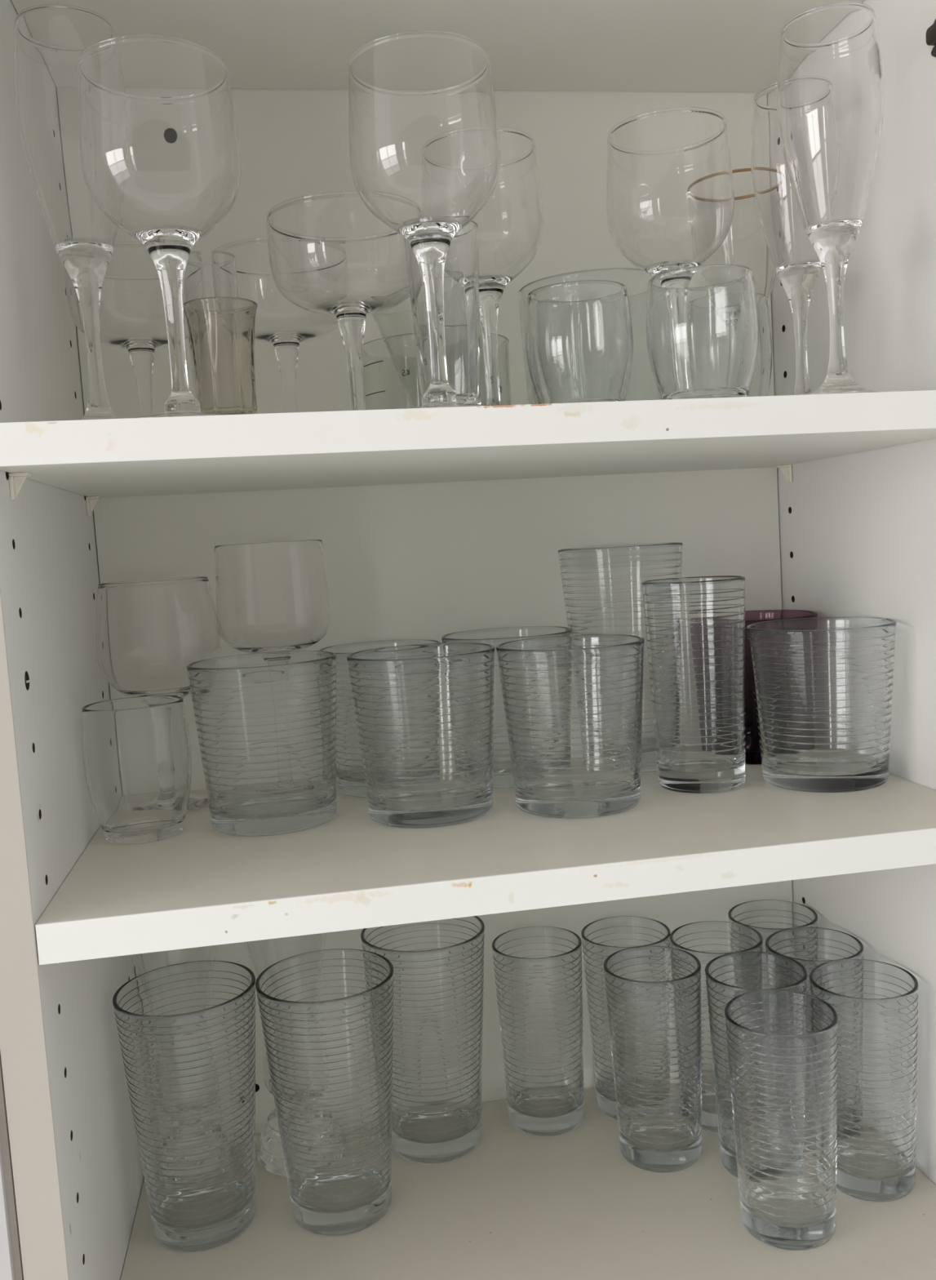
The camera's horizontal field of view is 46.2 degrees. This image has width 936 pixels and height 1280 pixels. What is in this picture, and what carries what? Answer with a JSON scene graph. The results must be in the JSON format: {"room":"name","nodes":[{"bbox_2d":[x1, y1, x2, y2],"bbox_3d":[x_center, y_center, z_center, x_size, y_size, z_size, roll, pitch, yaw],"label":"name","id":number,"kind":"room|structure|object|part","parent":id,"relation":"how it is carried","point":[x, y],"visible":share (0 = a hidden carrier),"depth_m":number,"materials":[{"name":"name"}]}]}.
{"room":"kitchen","nodes":[
{"label":"kitchen","id":0,"kind":"room"},
{"bbox_2d":[0,1141,14,1279],"bbox_3d":[-0.426,-0.155,0.453,0.376,2.400,0.042,-4,5,-9],"label":"wall","id":1,"kind":"structure","parent":0,"point":[6,1268],"depth_m":0.50,"materials":[{"name":"white paint"}]},
{"bbox_2d":[0,1051,23,1279],"bbox_3d":[-0.239,-0.170,0.485,0.003,2.400,0.038,-4,5,-9],"label":"trim","id":2,"kind":"structure","parent":1,"relation":"attached to","point":[4,1132],"depth_m":0.50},
{"bbox_2d":[0,0,935,1279],"bbox_3d":[0.017,-0.009,0.651,0.527,0.770,0.262,-4,5,-9],"label":"upper cabinet","id":3,"kind":"object","parent":1,"relation":"attached to","point":[854,535],"depth_m":0.67,"materials":[{"name":"white laminate"}]},
{"bbox_3d":[-0.233,0.009,0.612,0.019,0.770,0.261,-4,5,-9],"label":"panel","id":4,"kind":"part","parent":3,"relation":"part of","materials":[{"name":"white laminate"}]},
{"bbox_2d":[131,945,216,975],"bbox_3d":[-0.190,0.269,0.731,0.064,0.172,0.064,-4,5,-9],"label":"glass","id":5,"kind":"object","parent":3,"relation":"on","point":[143,962],"visible":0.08,"depth_m":0.70,"materials":[{"name":"clear glass"}]},
{"bbox_2d":[112,960,256,1252],"bbox_3d":[-0.166,0.284,0.669,0.084,0.150,0.084,-3,5,8],"label":"glass","id":6,"kind":"object","parent":3,"relation":"on","point":[186,1030],"visible":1,"depth_m":0.64,"materials":[{"name":"clear glass"}]},
{"bbox_2d":[244,933,326,1176],"bbox_3d":[-0.118,0.264,0.742,0.064,0.172,0.064,-4,5,-9],"label":"glass","id":7,"kind":"object","parent":3,"relation":"on","point":[263,953],"visible":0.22,"depth_m":0.72,"materials":[{"name":"clear glass"}]},
{"bbox_3d":[-0.115,0.323,0.747,0.054,0.023,0.054,-4,5,-9],"label":"stem","id":8,"kind":"part","parent":7,"relation":"part of","materials":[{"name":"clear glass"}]},
{"bbox_2d":[244,933,326,1096],"bbox_3d":[-0.119,0.246,0.740,0.061,0.132,0.061,-4,5,-9],"label":"bowl","id":9,"kind":"object","parent":7,"relation":"on","point":[263,953],"depth_m":0.71,"materials":[{"name":"clear glass"}]},
{"bbox_2d":[255,948,393,1235],"bbox_3d":[-0.083,0.278,0.676,0.084,0.150,0.084,-3,5,8],"label":"glass","id":10,"kind":"object","parent":3,"relation":"on","point":[326,1015],"visible":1,"depth_m":0.65,"materials":[{"name":"clear glass"}]},
{"bbox_2d":[360,915,484,1164],"bbox_3d":[-0.026,0.269,0.747,0.084,0.150,0.084,-3,5,8],"label":"glass","id":11,"kind":"object","parent":3,"relation":"on","point":[438,965],"visible":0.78,"depth_m":0.72,"materials":[{"name":"clear glass"}]},
{"bbox_3d":[-0.006,-0.019,0.775,0.481,0.770,0.008,-4,5,-9],"label":"panel","id":12,"kind":"part","parent":3,"relation":"part of","materials":[{"name":"white plastic"}]},
{"bbox_3d":[-0.004,-0.370,0.615,0.488,0.020,0.252,-4,5,-9],"label":"panel","id":13,"kind":"part","parent":3,"relation":"part of","materials":[{"name":"white plastic"}]},
{"bbox_2d":[0,390,935,497],"bbox_3d":[0.012,-0.110,0.638,0.488,0.023,0.253,-4,5,-9],"label":"shelf","id":14,"kind":"object","parent":3,"relation":"on","point":[104,458],"visible":0.9,"depth_m":0.53,"materials":[{"name":"white laminate"}]},
{"bbox_2d":[13,4,119,419],"bbox_3d":[-0.193,-0.203,0.551,0.060,0.202,0.060,0,6,38],"label":"champagne flute","id":15,"kind":"object","parent":14,"relation":"on","point":[50,39],"visible":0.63,"depth_m":0.53,"materials":[{"name":"clear glass"}]},
{"bbox_2d":[13,6,118,258],"bbox_3d":[-0.196,-0.247,0.547,0.053,0.111,0.053,-4,5,-9],"label":"bowl","id":16,"kind":"object","parent":15,"relation":"on","point":[49,42],"depth_m":0.53,"materials":[{"name":"clear glass"}]},
{"bbox_3d":[-0.190,-0.153,0.556,0.024,0.077,0.024,-4,5,-9],"label":"stem","id":17,"kind":"part","parent":15,"relation":"part of","materials":[{"name":"clear glass"}]},
{"bbox_2d":[64,241,191,416],"bbox_3d":[-0.200,-0.171,0.673,0.081,0.120,0.081,-4,5,-9],"label":"coupe glass","id":18,"kind":"object","parent":14,"relation":"on","point":[132,317],"visible":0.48,"depth_m":0.64,"materials":[{"name":"clear glass"}]},
{"bbox_2d":[64,244,188,350],"bbox_3d":[-0.202,-0.203,0.670,0.081,0.052,0.081,-4,5,-9],"label":"bowl","id":19,"kind":"object","parent":18,"relation":"on","point":[132,317],"depth_m":0.64,"materials":[{"name":"clear glass"}]},
{"bbox_3d":[-0.198,-0.147,0.675,0.016,0.061,0.016,-4,5,-9],"label":"stem","id":20,"kind":"part","parent":18,"relation":"part of","materials":[{"name":"clear glass"}]},
{"bbox_2d":[77,34,240,417],"bbox_3d":[-0.140,-0.183,0.512,0.072,0.163,0.072,-5,5,-15],"label":"goblet","id":21,"kind":"object","parent":14,"relation":"on","point":[160,158],"visible":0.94,"depth_m":0.48,"materials":[{"name":"clear glass"}]},
{"bbox_2d":[77,37,240,244],"bbox_3d":[-0.142,-0.223,0.509,0.072,0.078,0.072,-4,5,-9],"label":"bowl","id":22,"kind":"object","parent":21,"relation":"on","point":[160,158],"depth_m":0.48,"materials":[{"name":"clear glass"}]},
{"bbox_3d":[-0.137,-0.146,0.516,0.023,0.079,0.023,-4,5,-9],"label":"stem","id":23,"kind":"part","parent":21,"relation":"part of","materials":[{"name":"clear glass"}]},
{"bbox_2d":[183,250,238,399],"bbox_3d":[-0.145,-0.165,0.631,0.031,0.108,0.031,-4,5,-9],"label":"glass","id":24,"kind":"object","parent":14,"relation":"on","point":[208,273],"visible":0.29,"depth_m":0.61,"materials":[{"name":"clear glass"}]},
{"bbox_2d":[183,297,257,414],"bbox_3d":[-0.127,-0.141,0.575,0.039,0.068,0.039,-4,5,-9],"label":"shot glass","id":25,"kind":"object","parent":14,"relation":"on","point":[221,330],"visible":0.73,"depth_m":0.56,"materials":[{"name":"clear glass"}]},
{"bbox_2d":[214,236,338,413],"bbox_3d":[-0.112,-0.177,0.681,0.083,0.121,0.083,-4,5,-9],"label":"coupe glass","id":26,"kind":"object","parent":14,"relation":"on","point":[279,322],"visible":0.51,"depth_m":0.65,"materials":[{"name":"clear glass"}]},
{"bbox_2d":[217,239,338,344],"bbox_3d":[-0.114,-0.209,0.679,0.083,0.052,0.083,-4,5,-9],"label":"bowl","id":27,"kind":"object","parent":26,"relation":"on","point":[278,321],"depth_m":0.64,"materials":[{"name":"clear glass"}]},
{"bbox_3d":[-0.111,-0.153,0.684,0.016,0.062,0.016,-4,5,-9],"label":"stem","id":28,"kind":"part","parent":26,"relation":"part of","materials":[{"name":"clear glass"}]},
{"bbox_2d":[266,191,409,410],"bbox_3d":[-0.064,-0.173,0.607,0.085,0.120,0.085,-6,5,-22],"label":"coupe glass","id":29,"kind":"object","parent":14,"relation":"on","point":[329,254],"visible":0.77,"depth_m":0.57,"materials":[{"name":"clear glass"}]},
{"bbox_2d":[266,194,409,315],"bbox_3d":[-0.066,-0.205,0.604,0.086,0.052,0.086,-4,5,-9],"label":"bowl","id":30,"kind":"object","parent":29,"relation":"on","point":[329,254],"depth_m":0.57,"materials":[{"name":"clear glass"}]},
{"bbox_3d":[-0.063,-0.149,0.609,0.017,0.061,0.017,-4,5,-9],"label":"stem","id":31,"kind":"part","parent":29,"relation":"part of","materials":[{"name":"clear glass"}]},
{"bbox_2d":[348,30,500,408],"bbox_3d":[-0.018,-0.193,0.533,0.075,0.167,0.075,-4,5,-9],"label":"goblet","id":32,"kind":"object","parent":14,"relation":"on","point":[424,146],"visible":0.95,"depth_m":0.50,"materials":[{"name":"clear glass"}]},
{"bbox_2d":[348,33,500,238],"bbox_3d":[-0.021,-0.235,0.530,0.073,0.080,0.073,-4,5,-9],"label":"bowl","id":33,"kind":"object","parent":32,"relation":"on","point":[424,146],"depth_m":0.50,"materials":[{"name":"clear glass"}]},
{"bbox_3d":[-0.016,-0.155,0.537,0.023,0.081,0.023,-4,5,-9],"label":"stem","id":34,"kind":"part","parent":32,"relation":"part of","materials":[{"name":"clear glass"}]},
{"bbox_2d":[362,331,511,409],"bbox_3d":[-0.020,-0.156,0.706,0.097,0.065,0.097,-4,5,-9],"label":"measuring cup","id":35,"kind":"object","parent":14,"relation":"on","point":[390,373],"visible":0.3,"depth_m":0.67,"materials":[{"name":"clear glass"}]},
{"bbox_2d":[371,297,480,337],"bbox_3d":[-0.022,-0.179,0.702,0.076,0.097,0.068,-2,5,17],"label":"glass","id":36,"kind":"object","parent":35,"relation":"in","point":[396,320],"visible":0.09,"depth_m":0.68,"materials":[{"name":"clear glass"}]},
{"bbox_2d":[404,220,480,405],"bbox_3d":[-0.011,-0.166,0.584,0.040,0.104,0.040,-4,5,-9],"label":"glass","id":37,"kind":"object","parent":14,"relation":"on","point":[461,271],"visible":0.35,"depth_m":0.57,"materials":[{"name":"clear glass"}]},
{"bbox_2d":[472,126,543,405],"bbox_3d":[0.011,-0.198,0.625,0.069,0.159,0.069,-5,5,-15],"label":"goblet","id":38,"kind":"object","parent":14,"relation":"on","point":[510,224],"visible":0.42,"depth_m":0.60,"materials":[{"name":"clear glass"}]},
{"bbox_3d":[0.013,-0.162,0.628,0.022,0.077,0.022,-4,5,-9],"label":"stem","id":39,"kind":"part","parent":38,"relation":"part of","materials":[{"name":"clear glass"}]},
{"bbox_2d":[472,128,543,285],"bbox_3d":[0.008,-0.238,0.621,0.069,0.076,0.069,-4,5,-9],"label":"bowl","id":40,"kind":"object","parent":38,"relation":"on","point":[510,224],"depth_m":0.60,"materials":[{"name":"clear glass"}]},
{"bbox_2d":[525,280,633,404],"bbox_3d":[0.061,-0.155,0.601,0.058,0.070,0.058,-4,5,-9],"label":"tumbler","id":41,"kind":"object","parent":14,"relation":"on","point":[580,335],"visible":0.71,"depth_m":0.58,"materials":[{"name":"clear glass"}]},
{"bbox_2d":[518,267,661,404],"bbox_3d":[0.084,-0.179,0.711,0.097,0.098,0.097,-4,5,-9],"label":"tumbler","id":42,"kind":"object","parent":14,"relation":"on","point":[642,386],"visible":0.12,"depth_m":0.67,"materials":[{"name":"clear glass"}]},
{"bbox_2d":[606,106,734,277],"bbox_3d":[0.118,-0.208,0.634,0.072,0.166,0.072,-7,6,-37],"label":"goblet","id":43,"kind":"object","parent":14,"relation":"on","point":[670,194],"visible":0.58,"depth_m":0.60,"materials":[{"name":"clear glass"}]},
{"bbox_3d":[0.121,-0.171,0.637,0.023,0.080,0.023,-4,5,-9],"label":"stem","id":44,"kind":"part","parent":43,"relation":"part of","materials":[{"name":"clear glass"}]},
{"bbox_2d":[646,264,759,399],"bbox_3d":[0.125,-0.157,0.583,0.058,0.070,0.058,-4,5,-9],"label":"tumbler","id":45,"kind":"object","parent":14,"relation":"on","point":[703,321],"visible":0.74,"depth_m":0.56,"materials":[{"name":"clear glass"}]},
{"bbox_2d":[702,168,776,300],"bbox_3d":[0.187,-0.224,0.751,0.064,0.170,0.064,-4,5,-9],"label":"goblet","id":46,"kind":"object","parent":14,"relation":"on","point":[745,244],"visible":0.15,"depth_m":0.72,"materials":[{"name":"clear glass"}]},
{"bbox_2d":[748,293,772,396],"bbox_3d":[0.165,-0.174,0.697,0.054,0.081,0.054,-4,5,-9],"label":"tumbler","id":47,"kind":"object","parent":14,"relation":"on","point":[761,383],"visible":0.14,"depth_m":0.68,"materials":[{"name":"clear glass"}]},
{"bbox_2d":[751,81,822,395],"bbox_3d":[0.196,-0.226,0.651,0.057,0.190,0.057,-7,6,-33],"label":"champagne flute","id":48,"kind":"object","parent":14,"relation":"on","point":[797,265],"visible":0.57,"depth_m":0.64,"materials":[{"name":"clear glass"}]},
{"bbox_2d":[751,83,822,278],"bbox_3d":[0.193,-0.268,0.647,0.050,0.104,0.050,-4,5,-9],"label":"bowl","id":49,"kind":"object","parent":48,"relation":"on","point":[793,255],"depth_m":0.64,"materials":[{"name":"clear glass"}]},
{"bbox_3d":[0.199,-0.180,0.655,0.023,0.073,0.023,-4,5,-9],"label":"stem","id":50,"kind":"part","parent":48,"relation":"part of","materials":[{"name":"clear glass"}]},
{"bbox_2d":[777,1,884,394],"bbox_3d":[0.191,-0.222,0.574,0.060,0.194,0.060,0,6,38],"label":"champagne flute","id":51,"kind":"object","parent":14,"relation":"on","point":[831,94],"visible":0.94,"depth_m":0.55,"materials":[{"name":"clear glass"}]},
{"bbox_2d":[777,4,884,239],"bbox_3d":[0.189,-0.264,0.571,0.053,0.106,0.053,-4,5,-9],"label":"bowl","id":52,"kind":"object","parent":51,"relation":"on","point":[831,94],"depth_m":0.55,"materials":[{"name":"clear glass"}]},
{"bbox_3d":[0.194,-0.174,0.579,0.024,0.074,0.024,-4,5,-9],"label":"stem","id":53,"kind":"part","parent":51,"relation":"part of","materials":[{"name":"clear glass"}]},
{"bbox_2d":[35,764,935,964],"bbox_3d":[0.025,0.109,0.658,0.488,0.022,0.253,-4,5,-9],"label":"shelf","id":54,"kind":"object","parent":3,"relation":"on","point":[200,886],"visible":0.63,"depth_m":0.55,"materials":[{"name":"laminate"}]},
{"bbox_2d":[81,695,191,844],"bbox_3d":[-0.191,0.075,0.638,0.060,0.078,0.060,-4,5,-9],"label":"glass","id":55,"kind":"object","parent":54,"relation":"on","point":[136,751],"visible":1,"depth_m":0.61,"materials":[{"name":"clear glass"}]},
{"bbox_2d":[95,576,221,812],"bbox_3d":[-0.195,0.035,0.703,0.077,0.146,0.077,-4,5,-3],"label":"goblet","id":56,"kind":"object","parent":54,"relation":"on","point":[148,632],"visible":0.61,"depth_m":0.67,"materials":[{"name":"clear glass"}]},
{"bbox_2d":[95,578,221,698],"bbox_3d":[-0.197,0.002,0.700,0.077,0.076,0.077,-4,5,-9],"label":"bowl","id":57,"kind":"object","parent":56,"relation":"on","point":[148,632],"depth_m":0.67,"materials":[{"name":"clear glass"}]},
{"bbox_2d":[186,650,337,835],"bbox_3d":[-0.119,0.060,0.653,0.087,0.097,0.087,-1,6,30],"label":"tumbler","id":58,"kind":"object","parent":54,"relation":"on","point":[266,722],"visible":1,"depth_m":0.62,"materials":[{"name":"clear glass"}]},
{"bbox_2d":[213,539,330,653],"bbox_3d":[-0.124,0.019,0.716,0.072,0.166,0.072,-4,5,-9],"label":"goblet","id":59,"kind":"object","parent":54,"relation":"on","point":[272,597],"visible":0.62,"depth_m":0.68,"materials":[{"name":"clear glass"}]},
{"bbox_2d":[319,639,441,797],"bbox_3d":[-0.055,0.051,0.727,0.081,0.094,0.081,-6,5,-22],"label":"tumbler","id":60,"kind":"object","parent":54,"relation":"on","point":[350,780],"visible":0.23,"depth_m":0.70,"materials":[{"name":"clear glass"}]},
{"bbox_2d":[346,642,495,828],"bbox_3d":[-0.025,0.055,0.649,0.087,0.097,0.087,-1,6,30],"label":"tumbler","id":61,"kind":"object","parent":54,"relation":"on","point":[424,713],"visible":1,"depth_m":0.62,"materials":[{"name":"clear glass"}]},
{"bbox_2d":[441,626,573,787],"bbox_3d":[0.029,0.043,0.734,0.087,0.097,0.087,-1,6,30],"label":"tumbler","id":62,"kind":"object","parent":54,"relation":"on","point":[503,777],"visible":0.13,"depth_m":0.70,"materials":[{"name":"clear glass"}]},
{"bbox_2d":[496,634,644,818],"bbox_3d":[0.063,0.049,0.651,0.087,0.097,0.087,1,7,41],"label":"tumbler","id":63,"kind":"object","parent":54,"relation":"on","point":[573,704],"visible":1,"depth_m":0.62,"materials":[{"name":"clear glass"}]},
{"bbox_2d":[557,542,683,773],"bbox_3d":[0.107,0.011,0.748,0.084,0.150,0.084,-3,5,8],"label":"glass","id":64,"kind":"object","parent":54,"relation":"on","point":[602,585],"visible":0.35,"depth_m":0.71,"materials":[{"name":"clear glass"}]},
{"bbox_2d":[641,575,746,793],"bbox_3d":[0.142,0.026,0.680,0.062,0.128,0.062,-8,7,-41],"label":"tumbler","id":65,"kind":"object","parent":54,"relation":"on","point":[695,626],"visible":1,"depth_m":0.66,"materials":[{"name":"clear glass"}]},
{"bbox_2d":[745,609,817,764],"bbox_3d":[0.199,0.031,0.761,0.086,0.097,0.086,-4,5,-9],"label":"tumbler","id":66,"kind":"object","parent":54,"relation":"on","point":[753,748],"visible":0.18,"depth_m":0.73,"materials":[{"name":"glass"}]},
{"bbox_2d":[746,617,896,792],"bbox_3d":[0.218,0.038,0.675,0.087,0.097,0.087,-1,6,30],"label":"tumbler","id":67,"kind":"object","parent":54,"relation":"on","point":[823,686],"visible":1,"depth_m":0.64,"materials":[{"name":"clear glass"}]},
{"bbox_3d":[0.040,0.355,0.680,0.488,0.023,0.252,-4,5,-9],"label":"panel","id":68,"kind":"part","parent":3,"relation":"part of","materials":[{"name":"laminate"}]},
{"bbox_2d":[492,926,584,1137],"bbox_3d":[0.052,0.274,0.770,0.062,0.128,0.062,-1,6,23],"label":"tumbler","id":69,"kind":"object","parent":3,"relation":"on","point":[538,970],"visible":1,"depth_m":0.75,"materials":[{"name":"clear glass"}]},
{"bbox_2d":[581,915,671,1120],"bbox_3d":[0.115,0.269,0.780,0.062,0.128,0.062,-1,6,23],"label":"tumbler","id":70,"kind":"object","parent":3,"relation":"on","point":[602,938],"visible":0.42,"depth_m":0.77,"materials":[{"name":"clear glass"}]},
{"bbox_2d":[604,946,702,1173],"bbox_3d":[0.123,0.274,0.719,0.062,0.128,0.062,-1,6,23],"label":"tumbler","id":71,"kind":"object","parent":3,"relation":"on","point":[654,993],"visible":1,"depth_m":0.70,"materials":[{"name":"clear glass"}]},
{"bbox_2d":[670,920,763,1133],"bbox_3d":[0.174,0.267,0.760,0.062,0.128,0.062,-1,6,23],"label":"tumbler","id":72,"kind":"object","parent":3,"relation":"on","point":[708,940],"visible":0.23,"depth_m":0.76,"materials":[{"name":"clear glass"}]},
{"bbox_2d":[705,951,807,1177],"bbox_3d":[0.185,0.272,0.698,0.062,0.128,0.062,-8,7,-41],"label":"tumbler","id":73,"kind":"object","parent":3,"relation":"on","point":[729,976],"visible":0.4,"depth_m":0.69,"materials":[{"name":"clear glass"}]},
{"bbox_2d":[728,899,817,952],"bbox_3d":[0.224,0.262,0.798,0.062,0.128,0.062,-1,6,23],"label":"tumbler","id":74,"kind":"object","parent":3,"relation":"on","point":[768,917],"visible":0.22,"depth_m":0.82,"materials":[{"name":"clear glass"}]},
{"bbox_2d":[724,989,838,1250],"bbox_3d":[0.183,0.277,0.635,0.062,0.128,0.062,-8,7,-41],"label":"tumbler","id":75,"kind":"object","parent":3,"relation":"on","point":[782,1045],"visible":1,"depth_m":0.61,"materials":[{"name":"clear glass"}]},
{"bbox_2d":[765,927,863,995],"bbox_3d":[0.234,0.266,0.737,0.062,0.128,0.062,-1,6,23],"label":"tumbler","id":76,"kind":"object","parent":3,"relation":"on","point":[811,947],"visible":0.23,"depth_m":0.76,"materials":[{"name":"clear glass"}]},
{"bbox_3d":[0.264,-0.028,0.691,0.025,0.770,0.261,-4,5,-9],"label":"panel","id":77,"kind":"part","parent":3,"relation":"part of","materials":[{"name":"white plastic"}]},
{"bbox_2d":[809,959,918,1202],"bbox_3d":[0.245,0.270,0.675,0.062,0.128,0.062,-8,7,-41],"label":"tumbler","id":78,"kind":"object","parent":3,"relation":"on","point":[875,1003],"visible":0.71,"depth_m":0.65,"materials":[{"name":"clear glass"}]},
{"bbox_3d":[0.252,-0.318,0.561,0.007,0.022,0.057,-4,5,-9],"label":"cabinet hinge","id":79,"kind":"part","parent":3,"relation":"part of","materials":[{"name":"black metal"}]},
{"bbox_3d":[0.252,-0.319,0.560,0.007,0.010,0.056,-4,5,-9],"label":"hinge arm","id":80,"kind":"part","parent":3,"relation":"part of","materials":[{"name":"brown metal"}]}
]}

